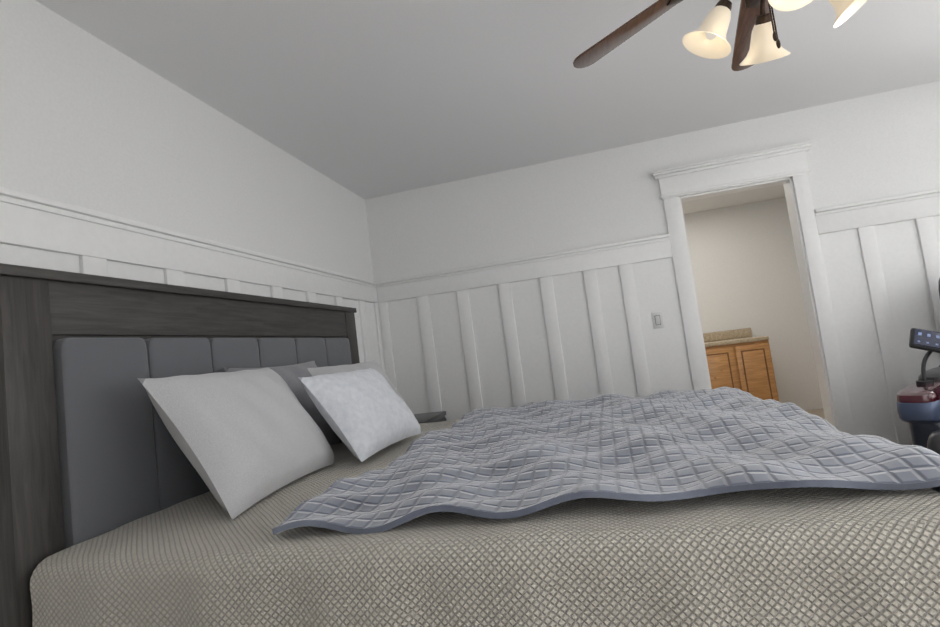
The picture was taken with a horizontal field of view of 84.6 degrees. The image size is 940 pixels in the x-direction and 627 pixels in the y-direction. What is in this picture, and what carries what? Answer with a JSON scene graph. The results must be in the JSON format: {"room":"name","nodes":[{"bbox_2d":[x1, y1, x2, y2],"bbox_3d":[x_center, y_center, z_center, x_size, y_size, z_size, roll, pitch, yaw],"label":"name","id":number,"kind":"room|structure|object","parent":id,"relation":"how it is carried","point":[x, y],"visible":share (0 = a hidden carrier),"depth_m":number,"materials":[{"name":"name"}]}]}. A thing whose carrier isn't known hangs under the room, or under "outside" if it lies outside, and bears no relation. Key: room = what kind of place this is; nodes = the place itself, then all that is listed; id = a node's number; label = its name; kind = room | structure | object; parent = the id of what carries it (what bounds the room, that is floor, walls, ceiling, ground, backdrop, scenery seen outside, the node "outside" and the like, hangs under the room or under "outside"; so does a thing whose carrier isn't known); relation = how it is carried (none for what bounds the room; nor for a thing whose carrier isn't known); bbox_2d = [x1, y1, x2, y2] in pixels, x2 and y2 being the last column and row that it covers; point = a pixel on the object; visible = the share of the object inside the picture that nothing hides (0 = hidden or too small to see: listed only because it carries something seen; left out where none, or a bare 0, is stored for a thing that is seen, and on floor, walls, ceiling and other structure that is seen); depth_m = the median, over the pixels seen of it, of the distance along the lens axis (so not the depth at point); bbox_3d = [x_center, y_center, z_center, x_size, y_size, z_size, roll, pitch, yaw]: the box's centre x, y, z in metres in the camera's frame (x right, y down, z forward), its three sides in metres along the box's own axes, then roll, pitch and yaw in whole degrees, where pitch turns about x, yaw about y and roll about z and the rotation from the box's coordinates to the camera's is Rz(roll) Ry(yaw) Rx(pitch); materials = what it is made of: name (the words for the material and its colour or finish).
{"room":"bedroom","nodes":[
{"label":"bedroom","id":0,"kind":"room"},
{"bbox_2d":[0,0,373,281],"bbox_3d":[-1.292,0.189,1.845,0.120,2.440,4.850,-8,-5,13],"label":"wall","id":1,"kind":"structure","parent":0,"point":[89,121],"depth_m":2.08,"materials":[{"name":"white paint"}]},
{"bbox_2d":[0,186,385,371],"bbox_3d":[-1.012,0.550,2.463,0.040,1.752,3.245,-8,-5,13],"label":"wainscoting","id":2,"kind":"structure","parent":1,"relation":"attached to","point":[36,231],"depth_m":2.03,"materials":[{"name":"white paint"}]},
{"bbox_2d":[35,0,939,214],"bbox_3d":[-1.100,-0.996,3.292,10.990,0.080,7.640,-8,-5,13],"label":"ceiling","id":3,"kind":"structure","parent":0,"point":[366,99],"depth_m":2.58,"materials":[{"name":"paint"}]},
{"bbox_2d":[573,0,866,70],"bbox_3d":[0.915,-1.068,1.548,1.234,0.555,1.241,-8,-5,13],"label":"ceiling fan","id":4,"kind":"object","parent":3,"relation":"hanging from","point":[757,40],"visible":1,"depth_m":1.65,"materials":[{"name":"brown metal"}]},
{"bbox_2d":[365,81,939,427],"bbox_3d":[1.951,-0.093,3.513,5.460,2.440,0.120,-8,-5,13],"label":"wall","id":5,"kind":"structure","parent":0,"point":[876,146],"depth_m":3.70,"materials":[{"name":"white paint"}]},
{"bbox_2d":[651,311,663,328],"bbox_3d":[1.304,0.046,3.588,0.070,0.114,0.013,-8,-5,13],"label":"switch plate","id":6,"kind":"object","parent":5,"relation":"attached to","point":[657,318],"visible":1,"depth_m":3.59,"materials":[{"name":"white plastic"}]},
{"bbox_2d":[376,189,939,444],"bbox_3d":[1.929,0.251,3.420,5.318,1.752,0.040,-8,-5,13],"label":"wainscoting","id":7,"kind":"structure","parent":5,"relation":"attached to","point":[575,324],"depth_m":3.66,"materials":[{"name":"white paint"}]},
{"bbox_2d":[651,140,854,434],"bbox_3d":[1.913,0.031,3.484,1.010,2.200,0.182,-8,-5,13],"label":"door frame","id":8,"kind":"structure","parent":5,"relation":"attached to","point":[780,164],"depth_m":3.46,"materials":[{"name":"white paint"}]},
{"bbox_2d":[684,197,822,409],"bbox_3d":[2.541,0.046,6.237,3.290,2.440,0.120,-8,-5,13],"label":"wall","id":9,"kind":"structure","parent":0,"point":[744,266],"depth_m":5.99,"materials":[{"name":"white paint"}]},
{"bbox_2d":[703,328,750,339],"bbox_3d":[2.184,0.368,6.220,2.220,0.100,0.020,-8,-5,13],"label":"backsplash","id":10,"kind":"structure","parent":9,"relation":"attached to","point":[730,334],"depth_m":6.02,"materials":[{"name":"beige stone"}]},
{"bbox_2d":[805,409,824,418],"bbox_3d":[2.372,1.217,4.785,3.290,0.060,2.910,-8,-5,13],"label":"floor","id":11,"kind":"structure","parent":0,"point":[819,412],"depth_m":5.61,"materials":[{"name":"beige tile"}]},
{"bbox_2d":[705,340,778,400],"bbox_3d":[2.180,0.866,5.890,2.220,0.855,0.616,-8,-5,13],"label":"bathroom vanity","id":12,"kind":"object","parent":11,"relation":"on","point":[740,359],"depth_m":5.45,"materials":[{"name":"brown wood"}]},
{"bbox_2d":[704,336,768,343],"bbox_3d":[2.126,0.424,5.938,2.220,0.040,0.590,-8,-5,13],"label":"countertop","id":13,"kind":"structure","parent":12,"relation":"on","point":[737,338],"depth_m":5.51,"materials":[{"name":"beige stone"}]},
{"bbox_3d":[-1.124,1.419,1.684,10.990,0.060,4.730,-8,-5,13],"label":"floor carpet","id":14,"kind":"object","parent":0,"visible":0},
{"bbox_2d":[414,411,445,422],"bbox_3d":[-0.394,1.096,3.652,0.471,0.700,0.549,-8,-5,13],"label":"nightstand","id":15,"kind":"object","parent":14,"relation":"on","point":[430,417],"visible":0.15,"depth_m":3.71,"materials":[{"name":"grey wood"}]},
{"bbox_2d":[0,263,939,626],"bbox_3d":[0.169,0.504,2.173,2.400,1.500,2.290,-8,-5,13],"label":"bed","id":16,"kind":"object","parent":14,"relation":"on","point":[172,455],"visible":1,"depth_m":1.35,"materials":[{"name":"beige fabric"}]},
{"bbox_2d":[896,278,939,454],"bbox_3d":[2.582,0.341,2.383,1.555,1.248,0.875,-4,-6,-37],"label":"exercise bike","id":17,"kind":"object","parent":14,"relation":"on","point":[918,405],"visible":0.83,"depth_m":2.51,"materials":[{"name":"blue plastic"}]}
]}

